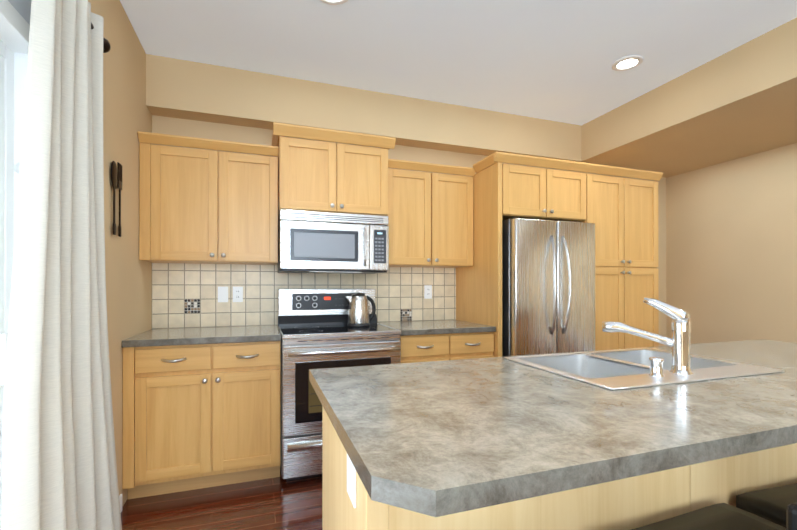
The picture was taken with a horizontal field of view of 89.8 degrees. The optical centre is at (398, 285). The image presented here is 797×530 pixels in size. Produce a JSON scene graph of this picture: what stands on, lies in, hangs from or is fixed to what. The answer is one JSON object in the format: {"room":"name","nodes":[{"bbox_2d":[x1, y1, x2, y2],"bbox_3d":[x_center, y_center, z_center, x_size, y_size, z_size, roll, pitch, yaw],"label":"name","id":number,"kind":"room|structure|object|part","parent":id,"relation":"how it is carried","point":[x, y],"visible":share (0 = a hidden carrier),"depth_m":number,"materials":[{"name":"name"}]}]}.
{"room":"kitchen","nodes":[
{"label":"kitchen","id":0,"kind":"room"},
{"bbox_2d":[0,0,151,506],"bbox_3d":[-0.802,-0.123,-0.080,0.162,2.820,6.000,0,0,-19],"label":"wall","id":1,"kind":"structure","parent":0,"point":[127,115],"depth_m":2.14,"materials":[{"name":"beige paint"}]},
{"bbox_2d":[0,40,19,529],"bbox_3d":[-0.991,0.214,0.436,0.132,1.988,1.876,0,0,-19],"label":"window","id":2,"kind":"structure","parent":1,"relation":"attached to","point":[7,167],"depth_m":1.29,"materials":[{"name":"white plastic"}]},
{"bbox_2d":[1,0,121,529],"bbox_3d":[-0.882,0.073,0.610,0.161,2.250,2.734,0,0,-19],"label":"curtain","id":3,"kind":"object","parent":1,"relation":"hanging from","point":[59,468],"visible":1,"depth_m":1.24,"materials":[{"name":"fabric"}]},
{"bbox_3d":[-0.859,-0.997,0.489,0.125,0.060,2.486,0,0,-19],"label":"curtain rod","id":4,"kind":"part","parent":3,"relation":"part of","materials":[{"name":"brown metal"}]},
{"bbox_2d":[119,494,121,511],"bbox_3d":[-1.365,1.166,1.781,0.012,0.090,0.788,0,0,-19],"label":"baseboard","id":5,"kind":"structure","parent":1,"relation":"attached to","point":[120,497],"depth_m":2.11,"materials":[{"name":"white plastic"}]},
{"bbox_2d":[121,467,321,529],"bbox_3d":[1.589,1.249,0.741,4.920,0.080,6.000,0,0,-19],"label":"floor","id":6,"kind":"structure","parent":0,"point":[278,503],"depth_m":2.17,"materials":[{"name":"brown wood"}]},
{"bbox_2d":[122,341,280,498],"bbox_3d":[-1.211,0.775,2.595,0.830,0.875,0.654,0,0,-19],"label":"base cabinet","id":7,"kind":"object","parent":6,"relation":"on","point":[197,416],"visible":0.96,"depth_m":2.31,"materials":[{"name":"brown wood"}]},
{"bbox_2d":[122,325,280,347],"bbox_3d":[-1.212,0.318,2.602,0.832,0.038,0.641,0,0,-19],"label":"countertop","id":8,"kind":"structure","parent":7,"relation":"on","point":[189,336],"depth_m":2.39,"materials":[{"name":"laminate"}]},
{"bbox_2d":[278,289,400,479],"bbox_3d":[-0.437,0.618,2.808,0.760,1.190,0.734,0,0,-19],"label":"range","id":9,"kind":"object","parent":6,"relation":"on","point":[316,331],"visible":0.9,"depth_m":2.50,"materials":[{"name":"silver metal"}]},
{"bbox_2d":[345,292,375,326],"bbox_3d":[-0.281,0.173,2.986,0.232,0.254,0.168,0,0,-19],"label":"kettle","id":10,"kind":"object","parent":9,"relation":"on","point":[358,313],"visible":1,"depth_m":2.92,"materials":[{"name":"grey metal"}]},
{"bbox_2d":[399,332,493,362],"bbox_3d":[0.262,0.777,3.102,0.742,0.875,0.654,0,0,-19],"label":"base cabinet","id":11,"kind":"object","parent":6,"relation":"on","point":[433,347],"visible":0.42,"depth_m":2.82,"materials":[{"name":"brown wood"}]},
{"bbox_2d":[377,320,495,335],"bbox_3d":[0.260,0.319,3.109,0.745,0.038,0.641,0,0,-19],"label":"countertop","id":12,"kind":"structure","parent":11,"relation":"on","point":[430,327],"depth_m":2.91,"materials":[{"name":"laminate"}]},
{"bbox_2d":[502,217,594,356],"bbox_3d":[1.061,0.357,3.271,0.730,1.715,0.816,0,0,-19],"label":"refrigerator","id":13,"kind":"object","parent":6,"relation":"on","point":[548,286],"visible":0.58,"depth_m":2.92,"materials":[{"name":"silver metal"}]},
{"bbox_2d":[309,297,796,529],"bbox_3d":[0.998,0.625,1.381,2.462,1.171,0.913,0,0,-19],"label":"kitchen island","id":14,"kind":"object","parent":6,"relation":"on","point":[634,438],"visible":0.98,"depth_m":0.97,"materials":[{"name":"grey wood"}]},
{"bbox_2d":[347,454,355,507],"bbox_3d":[-0.112,0.434,0.937,0.009,0.135,0.082,0,0,-19],"label":"outlet plate","id":15,"kind":"object","parent":14,"relation":"attached to","point":[351,471],"depth_m":0.92,"materials":[{"name":"white plastic"}]},
{"bbox_2d":[504,348,784,390],"bbox_3d":[0.877,0.385,1.497,0.767,0.191,0.532,0,0,-19],"label":"sink","id":16,"kind":"object","parent":14,"relation":"in","point":[621,369],"depth_m":1.48,"materials":[{"name":"silver metal"}]},
{"bbox_2d":[588,171,659,349],"bbox_3d":[1.759,0.158,3.619,0.781,2.116,0.668,0,0,-19],"label":"tall cabinet","id":17,"kind":"object","parent":6,"relation":"on","point":[621,213],"depth_m":3.31,"materials":[{"name":"brown wood"}]},
{"bbox_2d":[631,502,796,529],"bbox_3d":[0.745,0.770,0.841,0.482,0.879,0.389,0,0,-19],"label":"bar stool","id":18,"kind":"object","parent":6,"relation":"on","point":[722,516],"visible":1,"depth_m":0.99,"materials":[{"name":"black leather"}]},
{"bbox_2d":[736,483,796,527],"bbox_3d":[1.235,0.771,1.016,0.471,0.879,0.380,0,0,-16],"label":"bar stool","id":19,"kind":"object","parent":6,"relation":"on","point":[771,504],"visible":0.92,"depth_m":1.10,"materials":[{"name":"black leather"}]},
{"bbox_2d":[152,115,665,345],"bbox_3d":[0.587,-0.115,3.651,5.220,2.820,0.150,0,0,-19],"label":"wall","id":20,"kind":"structure","parent":0,"point":[198,129],"depth_m":3.39,"materials":[{"name":"beige paint"}]},
{"bbox_2d":[137,131,278,264],"bbox_3d":[-1.261,-0.550,2.742,0.825,0.783,0.363,0,0,-19],"label":"upper cabinet","id":21,"kind":"object","parent":20,"relation":"attached to","point":[202,206],"visible":1,"depth_m":2.60,"materials":[{"name":"brown wood"}]},
{"bbox_2d":[152,263,455,328],"bbox_3d":[-0.603,0.079,3.156,2.349,0.471,0.008,0,0,-19],"label":"backsplash","id":22,"kind":"structure","parent":20,"relation":"attached to","point":[184,295],"depth_m":3.01,"materials":[{"name":"tile"}]},
{"bbox_2d":[218,287,227,301],"bbox_3d":[-1.280,0.064,2.916,0.070,0.115,0.009,0,0,-19],"label":"light switch plate","id":23,"kind":"object","parent":22,"relation":"attached to","point":[222,294],"visible":1,"depth_m":2.91,"materials":[{"name":"white plastic"}]},
{"bbox_2d":[233,287,242,301],"bbox_3d":[-1.186,0.064,2.948,0.070,0.115,0.009,0,0,-19],"label":"electrical outlet plate","id":24,"kind":"object","parent":22,"relation":"attached to","point":[237,294],"visible":1,"depth_m":2.95,"materials":[{"name":"white plastic"}]},
{"bbox_2d":[424,285,431,298],"bbox_3d":[0.256,0.055,3.445,0.070,0.115,0.009,0,0,-19],"label":"electrical outlet plate","id":25,"kind":"object","parent":22,"relation":"attached to","point":[427,291],"visible":1,"depth_m":3.44,"materials":[{"name":"white plastic"}]},
{"bbox_2d":[272,122,395,215],"bbox_3d":[-0.492,-0.792,2.965,0.846,0.558,0.443,0,0,-19],"label":"upper cabinet","id":26,"kind":"object","parent":20,"relation":"attached to","point":[322,176],"visible":1,"depth_m":2.78,"materials":[{"name":"brown wood"}]},
{"bbox_2d":[278,210,388,273],"bbox_3d":[-0.488,-0.301,2.953,0.760,0.414,0.452,0,0,-19],"label":"microwave","id":27,"kind":"object","parent":26,"relation":"attached to","point":[320,242],"visible":1,"depth_m":2.78,"materials":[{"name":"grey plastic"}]},
{"bbox_2d":[387,159,474,267],"bbox_3d":[0.212,-0.549,3.249,0.743,0.783,0.363,0,0,-19],"label":"upper cabinet","id":28,"kind":"object","parent":20,"relation":"attached to","point":[430,220],"visible":0.96,"depth_m":3.11,"materials":[{"name":"brown wood"}]},
{"bbox_2d":[471,159,587,230],"bbox_3d":[1.020,-0.711,3.367,0.781,0.380,0.668,0,0,-19],"label":"upper cabinet","id":29,"kind":"object","parent":20,"relation":"attached to","point":[501,191],"depth_m":3.05,"materials":[{"name":"brown wood"}]},
{"bbox_2d":[120,0,796,125],"bbox_3d":[1.589,-1.581,0.747,5.220,0.100,6.300,0,0,-19],"label":"ceiling","id":30,"kind":"structure","parent":0,"point":[553,60],"depth_m":2.51,"materials":[{"name":"white paint"}]},
{"bbox_2d":[320,0,347,4],"bbox_3d":[-0.344,-1.523,2.076,0.190,0.010,0.190,0,0,-19],"label":"recessed light","id":31,"kind":"object","parent":30,"relation":"in","point":[335,2],"visible":1,"depth_m":2.14,"materials":[{"name":"white plastic"}]},
{"bbox_2d":[612,55,643,70],"bbox_3d":[1.569,-1.522,2.739,0.190,0.010,0.190,0,0,-19],"label":"recessed light","id":32,"kind":"object","parent":30,"relation":"in","point":[624,63],"visible":1,"depth_m":2.73,"materials":[{"name":"white plastic"}]},
{"bbox_2d":[146,18,796,177],"bbox_3d":[1.589,-1.361,0.747,4.920,0.340,5.999,0,0,-19],"label":"soffit","id":33,"kind":"structure","parent":0,"point":[738,102],"depth_m":3.02,"materials":[{"name":"beige paint"}]},
{"bbox_2d":[666,143,796,345],"bbox_3d":[3.986,-0.119,1.570,0.150,2.820,6.000,0,0,-19],"label":"wall","id":34,"kind":"structure","parent":0,"point":[731,250],"depth_m":3.74,"materials":[{"name":"beige paint"}]}
]}

